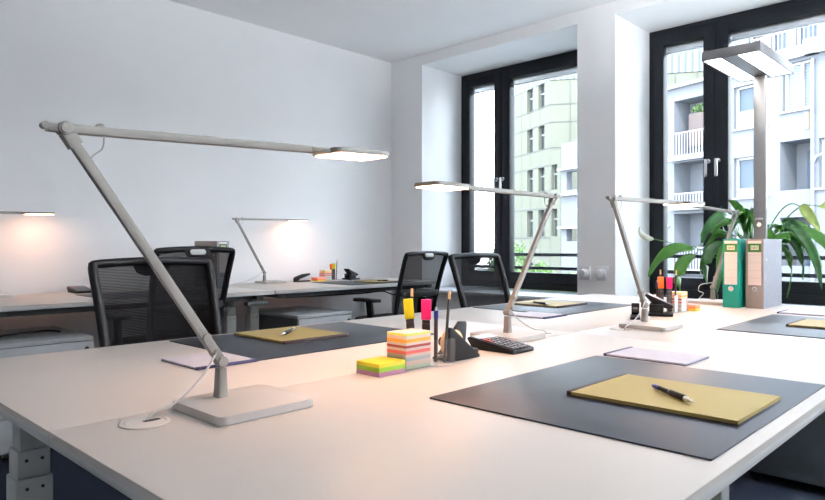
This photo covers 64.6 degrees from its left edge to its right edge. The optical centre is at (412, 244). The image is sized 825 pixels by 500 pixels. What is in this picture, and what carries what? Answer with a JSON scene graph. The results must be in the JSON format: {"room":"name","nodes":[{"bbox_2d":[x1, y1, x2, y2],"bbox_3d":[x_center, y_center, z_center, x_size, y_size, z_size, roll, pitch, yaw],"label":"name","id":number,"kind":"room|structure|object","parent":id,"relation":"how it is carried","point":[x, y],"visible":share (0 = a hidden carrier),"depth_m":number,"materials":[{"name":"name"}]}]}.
{"room":"open-plan office","nodes":[
{"label":"open-plan office","id":0,"kind":"room"},
{"bbox_2d":[0,0,390,347],"bbox_3d":[-2.295,-0.339,4.047,0.150,2.739,7.450,0,0,44],"label":"wall","id":1,"kind":"structure","parent":0,"point":[166,66],"depth_m":4.64,"materials":[{"name":"paint"}]},
{"bbox_2d":[169,0,616,62],"bbox_3d":[0.438,-1.758,1.418,7.735,0.100,7.450,0,0,44],"label":"ceiling","id":2,"kind":"structure","parent":0,"point":[391,31],"depth_m":4.92,"materials":[{"name":"paint"}]},
{"bbox_2d":[0,447,824,499],"bbox_3d":[0.438,1.056,1.418,7.735,0.050,7.450,0,0,44],"label":"floor","id":3,"kind":"structure","parent":0,"point":[71,481],"depth_m":2.77,"materials":[{"name":"carpet"}]},
{"bbox_2d":[0,326,93,460],"bbox_3d":[-2.009,0.749,3.384,0.616,0.565,0.464,0,0,44],"label":"drawer pedestal","id":4,"kind":"object","parent":3,"relation":"on","point":[65,340],"visible":0.36,"depth_m":3.21,"materials":[{"name":"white metal"}]},
{"bbox_2d":[0,330,60,336],"bbox_3d":[-1.949,0.450,3.312,0.087,0.032,0.348,0,0,37],"label":"power cable","id":5,"kind":"object","parent":4,"relation":"on","point":[37,330],"visible":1,"depth_m":3.28,"materials":[{"name":"black plastic"}]},
{"bbox_2d":[0,287,274,457],"bbox_3d":[-1.725,0.659,3.879,0.805,0.736,1.597,0,0,44],"label":"office desk","id":6,"kind":"object","parent":3,"relation":"on","point":[60,302],"visible":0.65,"depth_m":3.47,"materials":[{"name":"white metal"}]},
{"bbox_2d":[0,293,14,297],"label":"desk lamp","id":7,"kind":"object","parent":6,"relation":"on","point":[5,295],"depth_m":3.61,"materials":[{"name":"silver metal"}]},
{"bbox_2d":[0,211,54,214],"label":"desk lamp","id":8,"kind":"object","parent":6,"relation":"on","point":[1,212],"depth_m":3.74,"materials":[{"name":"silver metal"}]},
{"bbox_2d":[67,286,91,293],"bbox_3d":[-2.030,0.272,3.990,0.173,0.037,0.105,0,0,44],"label":"calculator","id":9,"kind":"object","parent":6,"relation":"on","point":[71,289],"visible":0.95,"depth_m":3.96,"materials":[{"name":"black plastic"}]},
{"bbox_2d":[76,294,91,296],"bbox_3d":[-1.563,0.289,3.856,0.480,0.003,0.650,0,0,44],"label":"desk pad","id":10,"kind":"object","parent":6,"relation":"on","point":[85,295],"visible":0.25,"depth_m":3.73,"materials":[{"name":"grey leather"}]},
{"bbox_2d":[194,241,228,287],"bbox_3d":[-1.381,0.132,4.482,0.313,0.318,0.092,0,0,44],"label":"binder","id":11,"kind":"object","parent":6,"relation":"on","point":[196,243],"visible":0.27,"depth_m":4.40,"materials":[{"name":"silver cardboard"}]},
{"bbox_2d":[88,257,221,346],"bbox_3d":[-0.722,0.537,2.155,0.650,0.988,0.654,0,0,44],"label":"office chair","id":12,"kind":"object","parent":3,"relation":"on","point":[132,305],"visible":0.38,"depth_m":2.31,"materials":[{"name":"black fabric"}]},
{"bbox_2d":[154,246,234,329],"bbox_3d":[-1.347,0.518,3.621,0.650,1.025,0.654,0,0,44],"label":"office chair","id":13,"kind":"object","parent":3,"relation":"on","point":[222,258],"visible":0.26,"depth_m":3.53,"materials":[{"name":"black plastic"}]},
{"bbox_2d":[0,315,572,499],"bbox_3d":[-0.308,0.659,1.877,0.805,0.736,1.597,0,0,44],"label":"office desk","id":14,"kind":"object","parent":3,"relation":"on","point":[40,394],"visible":0.41,"depth_m":1.39,"materials":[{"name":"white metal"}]},
{"bbox_2d":[161,352,257,369],"bbox_3d":[-0.509,0.287,1.630,0.186,0.007,0.161,0,0,44],"label":"pad","id":15,"kind":"object","parent":14,"relation":"on","point":[200,361],"visible":0.88,"depth_m":1.61,"materials":[{"name":"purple paper"}]},
{"bbox_2d":[170,322,433,360],"bbox_3d":[-0.326,0.289,2.044,0.482,0.003,0.677,0,0,44],"label":"desk pad","id":16,"kind":"object","parent":14,"relation":"on","point":[359,334],"visible":0.7,"depth_m":1.93,"materials":[{"name":"grey leather"}]},
{"bbox_2d":[234,326,348,343],"bbox_3d":[-0.386,0.283,2.068,0.280,0.009,0.241,0,0,44],"label":"pad","id":17,"kind":"object","parent":16,"relation":"on","point":[301,334],"visible":0.98,"depth_m":2.04,"materials":[{"name":"paper"}]},
{"bbox_2d":[281,327,295,334],"bbox_3d":[-0.392,0.273,2.061,0.013,0.012,0.148,0,0,5],"label":"ballpoint pen","id":18,"kind":"object","parent":17,"relation":"on","point":[293,328],"visible":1,"depth_m":2.04,"materials":[{"name":"black plastic"}]},
{"bbox_2d":[414,181,560,342],"bbox_3d":[0.275,0.055,2.021,0.180,0.470,0.672,0,0,44],"label":"desk lamp","id":19,"kind":"object","parent":14,"relation":"on","point":[507,331],"visible":0.99,"depth_m":2.05,"materials":[{"name":"silver metal"}]},
{"bbox_2d":[543,332,558,335],"bbox_3d":[0.437,0.289,2.119,0.080,0.002,0.080,0,0,44],"label":"cable grommet","id":20,"kind":"object","parent":14,"relation":"attached to","point":[548,333],"visible":0.55,"depth_m":2.11,"materials":[{"name":"white plastic"}]},
{"bbox_2d":[258,306,351,329],"bbox_3d":[-0.802,0.749,4.638,0.616,0.565,0.464,0,0,44],"label":"drawer pedestal","id":21,"kind":"object","parent":3,"relation":"on","point":[279,317],"visible":0.27,"depth_m":4.49,"materials":[{"name":"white metal"}]},
{"bbox_2d":[229,277,398,330],"bbox_3d":[-0.613,0.659,5.034,0.805,0.736,1.597,0,0,44],"label":"office desk","id":22,"kind":"object","parent":3,"relation":"on","point":[289,289],"visible":0.37,"depth_m":4.57,"materials":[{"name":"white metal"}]},
{"bbox_2d":[244,300,267,305],"bbox_3d":[-0.991,0.370,4.139,0.052,0.026,0.150,0,0,44],"label":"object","id":23,"kind":"object","parent":22,"relation":"attached to","point":[263,302],"visible":1,"depth_m":4.12,"materials":[{"name":"black metal"}]},
{"bbox_2d":[232,217,307,283],"bbox_3d":[-1.086,0.043,4.993,0.160,0.495,0.691,0,0,44],"label":"desk lamp","id":24,"kind":"object","parent":22,"relation":"on","point":[264,281],"visible":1,"depth_m":4.90,"materials":[{"name":"silver metal"}]},
{"bbox_2d":[293,273,310,281],"bbox_3d":[-0.874,0.258,5.155,0.038,0.066,0.147,0,0,44],"label":"stapler","id":25,"kind":"object","parent":22,"relation":"on","point":[297,278],"visible":1,"depth_m":5.14,"materials":[{"name":"black plastic"}]},
{"bbox_2d":[311,277,325,280],"bbox_3d":[-0.756,0.275,5.254,0.080,0.030,0.087,0,0,44],"label":"pack","id":26,"kind":"object","parent":22,"relation":"on","point":[312,278],"visible":0.97,"depth_m":5.22},
{"bbox_2d":[290,291,395,297],"bbox_3d":[-0.414,0.383,4.947,0.070,0.062,1.315,0,0,44],"label":"power cable","id":27,"kind":"object","parent":22,"relation":"hanging from","point":[376,291],"visible":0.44,"depth_m":4.85,"materials":[{"name":"black plastic"}]},
{"bbox_2d":[342,269,359,279],"bbox_3d":[-0.517,0.244,5.490,0.104,0.093,0.114,0,0,44],"label":"hole punch","id":28,"kind":"object","parent":22,"relation":"on","point":[351,275],"visible":1,"depth_m":5.46,"materials":[{"name":"black plastic"}]},
{"bbox_2d":[311,279,397,284],"bbox_3d":[-0.382,0.289,5.087,0.495,0.003,0.640,0,0,44],"label":"desk pad","id":29,"kind":"object","parent":22,"relation":"on","point":[348,282],"visible":0.73,"depth_m":5.00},
{"bbox_2d":[354,280,397,282],"bbox_3d":[-0.268,0.283,5.071,0.271,0.009,0.266,0,0,44],"label":"pad","id":30,"kind":"object","parent":29,"relation":"on","point":[363,281],"visible":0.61,"depth_m":5.00,"materials":[{"name":"paper"}]},
{"bbox_3d":[-0.716,0.262,5.367,0.075,0.058,0.082,0,0,44],"label":"holder","id":31,"kind":"object","parent":22,"relation":"on","visible":0},
{"bbox_2d":[319,270,331,279],"bbox_3d":[-0.716,0.246,5.367,0.067,0.084,0.074,0,0,44],"label":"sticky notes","id":32,"kind":"object","parent":31,"relation":"in","point":[327,273],"visible":0.77,"depth_m":5.35,"materials":[{"name":"paper"}]},
{"bbox_3d":[-0.663,0.253,5.426,0.070,0.075,0.050,0,0,44],"label":"pen cup","id":33,"kind":"object","parent":22,"relation":"on","visible":0},
{"bbox_2d":[332,263,335,279],"bbox_3d":[-0.653,0.220,5.424,0.026,0.134,0.013,0,0,0],"label":"highlighter","id":34,"kind":"object","parent":33,"relation":"in","point":[333,264],"visible":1,"depth_m":5.42,"materials":[{"name":"yellow plastic"}]},
{"bbox_2d":[353,251,448,319],"bbox_3d":[-0.109,0.537,4.907,0.650,0.988,0.654,0,0,44],"label":"office chair","id":35,"kind":"object","parent":3,"relation":"on","point":[422,272],"visible":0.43,"depth_m":4.71,"materials":[{"name":"black plastic"}]},
{"bbox_2d":[48,332,824,499],"bbox_3d":[0.281,0.659,1.310,0.826,0.736,1.597,0,0,44],"label":"office desk","id":36,"kind":"object","parent":3,"relation":"on","point":[362,437],"visible":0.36,"depth_m":0.94,"materials":[{"name":"white laminate"}]},
{"bbox_2d":[118,415,170,429],"bbox_3d":[-0.438,0.289,1.067,0.080,0.002,0.080,0,0,44],"label":"cable grommet","id":37,"kind":"object","parent":36,"relation":"attached to","point":[136,423],"visible":0.98,"depth_m":1.06,"materials":[{"name":"white plastic"}]},
{"bbox_2d":[39,121,389,425],"bbox_3d":[-0.286,0.042,1.188,0.179,0.496,0.683,0,0,44],"label":"desk lamp","id":38,"kind":"object","parent":36,"relation":"on","point":[223,406],"visible":1,"depth_m":1.12,"materials":[{"name":"silver metal"}]},
{"bbox_2d":[357,356,404,376],"bbox_3d":[-0.072,0.276,1.484,0.075,0.028,0.082,0,0,44],"label":"pack","id":39,"kind":"object","parent":36,"relation":"on","point":[381,366],"visible":1,"depth_m":1.46},
{"bbox_2d":[386,342,432,371],"bbox_3d":[-0.009,0.262,1.552,0.071,0.058,0.093,0,0,44],"label":"holder","id":40,"kind":"object","parent":36,"relation":"on","point":[430,342],"visible":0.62,"depth_m":1.53,"materials":[{"name":"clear plastic"}]},
{"bbox_2d":[387,328,430,369],"bbox_3d":[-0.009,0.246,1.552,0.063,0.084,0.085,0,0,44],"label":"cube","id":41,"kind":"object","parent":40,"relation":"in","point":[399,342],"visible":0.86,"depth_m":1.53,"materials":[{"name":"multicoloured paper"}]},
{"bbox_2d":[430,359,453,366],"bbox_3d":[0.032,0.260,1.625,0.148,0.062,0.059,0,0,44],"label":"pen cup","id":42,"kind":"object","parent":36,"relation":"on","point":[440,363],"visible":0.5,"depth_m":1.60,"materials":[{"name":"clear plastic"}]},
{"bbox_2d":[403,298,414,328],"bbox_3d":[-0.006,0.212,1.656,0.036,0.152,0.011,0,0,0],"label":"highlighter","id":43,"kind":"object","parent":42,"relation":"in","point":[407,303],"visible":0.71,"depth_m":1.65,"materials":[{"name":"yellow plastic"}]},
{"bbox_2d":[421,299,430,329],"bbox_3d":[0.034,0.212,1.635,0.025,0.151,0.011,0,0,0],"label":"highlighter","id":44,"kind":"object","parent":42,"relation":"in","point":[425,303],"visible":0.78,"depth_m":1.63,"materials":[{"name":"pink plastic"}]},
{"bbox_2d":[434,307,437,361],"bbox_3d":[0.058,0.220,1.606,0.011,0.134,0.012,0,0,44],"label":"ballpoint pen","id":45,"kind":"object","parent":42,"relation":"in","point":[435,310],"visible":1,"depth_m":1.60,"materials":[{"name":"plastic"}]},
{"bbox_2d":[443,291,450,361],"bbox_3d":[0.085,0.200,1.604,0.024,0.175,0.007,0,0,-39],"label":"pencil","id":46,"kind":"object","parent":42,"relation":"in","point":[449,292],"visible":1,"depth_m":1.60,"materials":[{"name":"brown wood"}]},
{"bbox_2d":[433,321,479,361],"bbox_3d":[0.116,0.247,1.686,0.072,0.087,0.139,0,0,44],"label":"tape dispenser","id":47,"kind":"object","parent":36,"relation":"on","point":[458,349],"visible":0.91,"depth_m":1.64,"materials":[{"name":"black plastic"}]},
{"bbox_2d":[467,334,533,354],"bbox_3d":[0.244,0.274,1.814,0.159,0.034,0.097,0,0,44],"label":"calculator","id":48,"kind":"object","parent":36,"relation":"on","point":[485,342],"visible":0.99,"depth_m":1.79,"materials":[{"name":"black plastic"}]},
{"bbox_2d":[429,356,824,460],"bbox_3d":[0.440,0.289,1.288,0.515,0.003,0.646,0,0,44],"label":"desk pad","id":49,"kind":"object","parent":36,"relation":"on","point":[539,396],"visible":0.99,"depth_m":1.18,"materials":[{"name":"grey leather"}]},
{"bbox_2d":[567,373,780,425],"bbox_3d":[0.488,0.283,1.227,0.308,0.009,0.238,0,0,44],"label":"pad","id":50,"kind":"object","parent":49,"relation":"on","point":[715,404],"visible":0.99,"depth_m":1.20,"materials":[{"name":"paper"}]},
{"bbox_2d":[652,384,693,402],"bbox_3d":[0.480,0.273,1.202,0.013,0.012,0.135,0,0,-10],"label":"ballpoint pen","id":51,"kind":"object","parent":50,"relation":"on","point":[675,394],"visible":1,"depth_m":1.19,"materials":[{"name":"black plastic"}]},
{"bbox_2d":[603,347,708,365],"bbox_3d":[0.632,0.287,1.693,0.214,0.007,0.155,0,0,44],"label":"pad","id":52,"kind":"object","parent":36,"relation":"on","point":[675,358],"visible":1,"depth_m":1.68,"materials":[{"name":"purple paper"}]},
{"bbox_2d":[448,253,509,307],"bbox_3d":[0.570,0.537,3.497,0.650,0.988,0.654,0,0,44],"label":"office chair","id":53,"kind":"object","parent":3,"relation":"on","point":[480,279],"visible":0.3,"depth_m":3.67,"materials":[{"name":"black fabric"}]},
{"bbox_2d":[402,294,716,331],"bbox_3d":[0.807,0.659,3.036,0.805,0.736,1.616,0,0,44],"label":"office desk","id":54,"kind":"object","parent":3,"relation":"on","point":[578,322],"visible":0.04,"depth_m":2.65,"materials":[{"name":"white laminate"}]},
{"bbox_2d":[511,311,566,318],"bbox_3d":[0.512,0.287,2.675,0.178,0.007,0.166,0,0,44],"label":"pad","id":55,"kind":"object","parent":54,"relation":"on","point":[540,315],"visible":0.98,"depth_m":2.64,"materials":[{"name":"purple paper"}]},
{"bbox_2d":[473,299,630,314],"bbox_3d":[0.674,0.289,3.085,0.483,0.003,0.640,0,0,44],"label":"desk pad","id":56,"kind":"object","parent":54,"relation":"on","point":[590,306],"visible":0.55,"depth_m":3.00,"materials":[{"name":"grey leather"}]},
{"bbox_2d":[514,299,586,307],"bbox_3d":[0.654,0.283,3.159,0.281,0.009,0.261,0,0,44],"label":"pad","id":57,"kind":"object","parent":56,"relation":"on","point":[553,304],"visible":0.94,"depth_m":3.12,"materials":[{"name":"paper"}]},
{"bbox_2d":[532,301,549,304],"bbox_3d":[0.604,0.273,3.073,0.013,0.012,0.144,0,0,-23],"label":"ballpoint pen","id":58,"kind":"object","parent":57,"relation":"on","point":[542,303],"visible":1,"depth_m":3.06,"materials":[{"name":"black plastic"}]},
{"bbox_2d":[630,303,640,319],"bbox_3d":[0.887,0.258,2.595,0.038,0.066,0.147,0,0,19],"label":"stapler","id":59,"kind":"object","parent":54,"relation":"on","point":[634,306],"visible":0.94,"depth_m":2.54,"materials":[{"name":"black plastic"}]},
{"bbox_2d":[645,293,672,316],"bbox_3d":[1.018,0.246,2.692,0.111,0.090,0.101,0,0,22],"label":"hole punch","id":60,"kind":"object","parent":54,"relation":"on","point":[657,305],"visible":0.92,"depth_m":2.66,"materials":[{"name":"black plastic"}]},
{"bbox_2d":[654,294,679,312],"bbox_3d":[1.100,0.253,2.823,0.094,0.075,0.058,0,0,44],"label":"pen cup","id":61,"kind":"object","parent":54,"relation":"on","point":[676,296],"visible":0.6,"depth_m":2.79,"materials":[{"name":"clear plastic"}]},
{"bbox_2d":[656,282,658,297],"bbox_3d":[1.068,0.220,2.844,0.012,0.134,0.011,0,0,44],"label":"ballpoint pen","id":62,"kind":"object","parent":61,"relation":"in","point":[657,288],"visible":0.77,"depth_m":2.84,"materials":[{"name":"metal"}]},
{"bbox_2d":[657,277,663,299],"bbox_3d":[1.079,0.213,2.832,0.027,0.150,0.011,0,0,0],"label":"highlighter","id":63,"kind":"object","parent":61,"relation":"in","point":[660,280],"visible":0.79,"depth_m":2.83,"materials":[{"name":"orange plastic"}]},
{"bbox_2d":[666,277,672,311],"bbox_3d":[1.107,0.213,2.811,0.025,0.149,0.013,0,0,0],"label":"highlighter","id":64,"kind":"object","parent":61,"relation":"in","point":[669,280],"visible":0.91,"depth_m":2.81,"materials":[{"name":"pink plastic"}]},
{"bbox_2d":[674,270,676,295],"bbox_3d":[1.125,0.198,2.791,0.013,0.179,0.007,0,0,25],"label":"pencil","id":65,"kind":"object","parent":61,"relation":"in","point":[675,270],"visible":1,"depth_m":2.79,"materials":[{"name":"brown wood"}]},
{"bbox_2d":[666,298,686,311],"bbox_3d":[1.163,0.262,2.862,0.070,0.058,0.073,0,0,44],"label":"holder","id":66,"kind":"object","parent":54,"relation":"on","point":[685,299],"visible":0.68,"depth_m":2.83,"materials":[{"name":"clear plastic"}]},
{"bbox_2d":[672,291,686,311],"bbox_3d":[1.163,0.246,2.862,0.062,0.084,0.065,0,0,44],"label":"cube","id":67,"kind":"object","parent":66,"relation":"in","point":[681,294],"visible":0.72,"depth_m":2.83,"materials":[{"name":"multicoloured paper"}]},
{"bbox_2d":[687,250,722,304],"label":"desk lamp","id":68,"kind":"object","parent":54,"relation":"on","point":[712,300],"depth_m":3.29,"materials":[{"name":"silver metal"}]},
{"bbox_2d":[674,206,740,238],"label":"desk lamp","id":69,"kind":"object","parent":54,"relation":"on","point":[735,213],"depth_m":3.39,"materials":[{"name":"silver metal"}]},
{"bbox_2d":[574,304,824,499],"bbox_3d":[1.396,0.659,2.469,0.826,0.736,1.616,0,0,44],"label":"office desk","id":70,"kind":"object","parent":3,"relation":"on","point":[699,328],"visible":0.27,"depth_m":2.12,"materials":[{"name":"white laminate"}]},
{"bbox_2d":[609,327,633,329],"bbox_3d":[0.724,0.289,2.259,0.080,0.002,0.080,0,0,44],"label":"cable grommet","id":71,"kind":"object","parent":70,"relation":"attached to","point":[612,328],"visible":0.94,"depth_m":2.26,"materials":[{"name":"white plastic"}]},
{"bbox_2d":[606,195,704,331],"bbox_3d":[0.918,0.059,2.377,0.167,0.461,0.630,0,0,44],"label":"desk lamp","id":72,"kind":"object","parent":70,"relation":"on","point":[644,323],"visible":1,"depth_m":2.29,"materials":[{"name":"silver metal"}]},
{"bbox_2d":[687,303,699,310],"bbox_3d":[1.241,0.276,2.896,0.052,0.028,0.057,0,0,44],"label":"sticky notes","id":73,"kind":"object","parent":70,"relation":"on","point":[690,307],"visible":0.76,"depth_m":2.87,"materials":[{"name":"orange paper"}]},
{"bbox_2d":[723,239,745,307],"bbox_3d":[1.570,0.132,3.123,0.075,0.318,0.273,0,0,44],"label":"binder","id":74,"kind":"object","parent":70,"relation":"on","point":[734,250],"visible":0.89,"depth_m":3.03,"materials":[{"name":"green cardboard"}]},
{"bbox_2d":[746,239,781,308],"bbox_3d":[1.663,0.132,3.085,0.079,0.318,0.288,0,0,44],"label":"binder","id":75,"kind":"object","parent":70,"relation":"on","point":[763,256],"visible":1,"depth_m":3.00,"materials":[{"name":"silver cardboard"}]},
{"bbox_2d":[716,314,824,338],"bbox_3d":[1.450,0.289,2.300,0.501,0.003,0.655,0,0,44],"label":"desk pad","id":76,"kind":"object","parent":70,"relation":"on","point":[773,324],"visible":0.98,"depth_m":2.27,"materials":[{"name":"grey leather"}]},
{"bbox_2d":[786,318,824,328],"bbox_3d":[1.508,0.283,2.282,0.301,0.009,0.241,0,0,44],"label":"pad","id":77,"kind":"object","parent":76,"relation":"on","point":[802,323],"visible":1,"depth_m":2.30,"materials":[{"name":"paper"}]},
{"bbox_2d":[777,309,824,315],"bbox_3d":[1.671,0.287,2.757,0.196,0.007,0.151,0,0,44],"label":"pad","id":78,"kind":"object","parent":70,"relation":"on","point":[787,311],"visible":1,"depth_m":2.75,"materials":[{"name":"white paper"}]},
{"bbox_2d":[702,41,793,238],"bbox_3d":[1.776,0.037,3.410,0.380,1.988,0.723,0,0,44],"label":"floor lamp","id":79,"kind":"object","parent":3,"relation":"on","point":[756,61],"visible":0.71,"depth_m":3.48,"materials":[{"name":"silver metal"}]},
{"bbox_2d":[755,217,762,226],"bbox_3d":[1.859,-0.122,3.496,0.040,0.050,0.008,0,0,44],"label":"switch","id":80,"kind":"object","parent":79,"relation":"attached to","point":[758,220],"depth_m":3.50,"materials":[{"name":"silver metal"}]},
{"bbox_2d":[749,411,824,486],"bbox_3d":[1.810,0.749,2.838,0.616,0.565,0.464,0,0,44],"label":"drawer pedestal","id":81,"kind":"object","parent":3,"relation":"on","point":[801,458],"visible":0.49,"depth_m":2.71,"materials":[{"name":"black metal"}]},
{"bbox_2d":[391,0,788,312],"bbox_3d":[2.804,-0.339,3.768,7.585,2.739,0.780,0,0,44],"label":"wall","id":82,"kind":"structure","parent":0,"point":[610,40],"depth_m":4.89,"materials":[{"name":"paint"}]},
{"bbox_2d":[439,286,576,299],"bbox_3d":[0.825,0.403,5.493,1.553,0.026,0.580,0,0,44],"label":"trim","id":83,"kind":"structure","parent":82,"relation":"attached to","point":[523,293],"depth_m":5.24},
{"bbox_2d":[461,50,576,291],"bbox_3d":[1.027,-0.612,5.703,1.553,2.002,0.158,0,0,44],"label":"window","id":84,"kind":"structure","parent":82,"relation":"in","point":[502,80],"depth_m":5.87,"materials":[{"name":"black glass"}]},
{"bbox_2d":[473,84,493,93],"bbox_3d":[0.686,-1.459,6.093,0.283,0.054,0.020,0,0,44],"label":"blind","id":85,"kind":"object","parent":84,"relation":"attached to","point":[487,87],"depth_m":6.11,"materials":[{"name":"fabric"}]},
{"bbox_2d":[513,67,576,85],"bbox_3d":[1.223,-1.459,5.577,0.858,0.054,0.020,0,0,44],"label":"blind","id":86,"kind":"object","parent":84,"relation":"attached to","point":[565,71],"depth_m":5.64,"materials":[{"name":"fabric"}]},
{"bbox_2d":[475,252,576,270],"bbox_3d":[1.151,0.146,5.832,1.555,0.148,0.024,0,0,44],"label":"safety railing","id":87,"kind":"object","parent":82,"relation":"attached to","point":[515,254],"visible":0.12,"depth_m":5.77,"materials":[{"name":"black metal"}]},
{"bbox_2d":[578,266,590,279],"bbox_3d":[1.235,0.203,4.701,0.086,0.100,0.052,0,0,44],"label":"dial","id":88,"kind":"object","parent":82,"relation":"attached to","point":[584,272],"visible":1,"depth_m":4.69,"materials":[{"name":"white plastic"}]},
{"bbox_2d":[596,266,607,280],"bbox_3d":[1.332,0.203,4.607,0.086,0.100,0.052,0,0,44],"label":"dial","id":89,"kind":"object","parent":82,"relation":"attached to","point":[602,272],"visible":1,"depth_m":4.60,"materials":[{"name":"white plastic"}]},
{"bbox_2d":[649,0,824,305],"bbox_3d":[2.361,-0.612,4.419,1.553,2.002,0.158,0,0,44],"label":"window","id":90,"kind":"structure","parent":82,"relation":"in","point":[718,32],"depth_m":4.63,"materials":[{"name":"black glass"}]},
{"bbox_2d":[667,40,702,54],"bbox_3d":[2.020,-1.459,4.809,0.283,0.054,0.020,0,0,44],"label":"blind","id":91,"kind":"object","parent":90,"relation":"attached to","point":[694,44],"depth_m":4.81,"materials":[{"name":"fabric"}]},
{"bbox_2d":[731,14,824,41],"bbox_3d":[2.557,-1.459,4.293,0.858,0.054,0.020,0,0,44],"label":"blind","id":92,"kind":"object","parent":90,"relation":"attached to","point":[815,19],"depth_m":4.38,"materials":[{"name":"fabric"}]},
{"bbox_2d":[664,297,824,306],"bbox_3d":[2.159,0.403,4.210,1.553,0.026,0.580,0,0,44],"label":"trim","id":93,"kind":"structure","parent":82,"relation":"attached to","point":[664,297],"depth_m":4.20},
{"bbox_2d":[638,200,824,298],"bbox_3d":[2.058,0.053,4.119,1.144,0.673,0.405,0,0,44],"label":"potted plant","id":94,"kind":"object","parent":93,"relation":"on","point":[800,234],"visible":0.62,"depth_m":4.09,"materials":[{"name":"plant"}]},
{"bbox_2d":[668,254,824,277],"bbox_3d":[2.485,0.146,4.548,1.555,0.148,0.024,0,0,44],"label":"safety railing","id":95,"kind":"object","parent":82,"relation":"attached to","point":[799,275],"visible":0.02,"depth_m":4.45,"materials":[{"name":"black metal"}]},
{"label":"outside","id":96,"kind":"structure","parent":0,"visible":0},
{"bbox_3d":[22.200,4.131,44.698,150.000,0.200,84.800,0,0,44],"label":"ground","id":97,"kind":"structure","parent":96,"visible":0},
{"bbox_2d":[514,48,702,272],"bbox_3d":[14.546,-4.835,46.066,16.894,17.731,7.508,0,0,14],"label":"office building","id":98,"kind":"structure","parent":97,"relation":"on","point":[545,111],"depth_m":45.44,"materials":[{"name":"white concrete"}]},
{"bbox_2d":[557,23,824,305],"bbox_3d":[16.680,-2.985,29.709,9.460,14.031,19.450,0,0,-29],"label":"apartment building","id":99,"kind":"structure","parent":97,"relation":"on","point":[796,101],"depth_m":25.75,"materials":[{"name":"white concrete"}]},
{"bbox_2d":[689,112,702,147],"bbox_3d":[12.811,-5.135,28.959,0.350,1.470,1.000,0,0,-29],"label":"planter","id":100,"kind":"object","parent":99,"relation":"on","point":[695,119],"visible":0.39,"depth_m":29.00,"materials":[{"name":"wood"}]},
{"bbox_2d":[691,103,702,112],"bbox_3d":[12.818,-6.089,28.961,0.878,0.438,0.324,0,0,44],"label":"plant","id":101,"kind":"object","parent":100,"relation":"on","point":[700,106],"visible":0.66,"depth_m":29.02,"materials":[{"name":"green plant"}]},
{"bbox_2d":[739,188,753,195],"bbox_3d":[13.824,-2.180,26.479,0.030,0.300,1.220,0,0,-29],"label":"curtain","id":102,"kind":"object","parent":99,"relation":"hanging from","point":[742,191],"depth_m":26.71,"materials":[{"name":"white fabric"}]},
{"bbox_2d":[739,109,753,127],"bbox_3d":[13.824,-5.175,26.479,0.030,0.650,1.220,0,0,-29],"label":"curtain","id":103,"kind":"object","parent":99,"relation":"hanging from","point":[746,116],"depth_m":26.71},
{"bbox_3d":[3.252,2.981,18.174,10.110,2.100,10.135,0,0,44],"label":"planting bed","id":104,"kind":"object","parent":97,"relation":"on","visible":0},
{"bbox_2d":[490,241,531,288],"bbox_3d":[3.302,0.809,22.491,1.777,2.077,1.676,0,0,44],"label":"shrub","id":105,"kind":"object","parent":104,"relation":"on","point":[522,259],"visible":0.06,"depth_m":22.19,"materials":[{"name":"green plant"}]},
{"bbox_2d":[511,260,551,288],"bbox_3d":[3.653,1.169,19.208,1.502,1.456,1.609,0,0,-6],"label":"shrub","id":106,"kind":"object","parent":104,"relation":"on","point":[541,262],"visible":0.03,"depth_m":19.23,"materials":[{"name":"green plant"}]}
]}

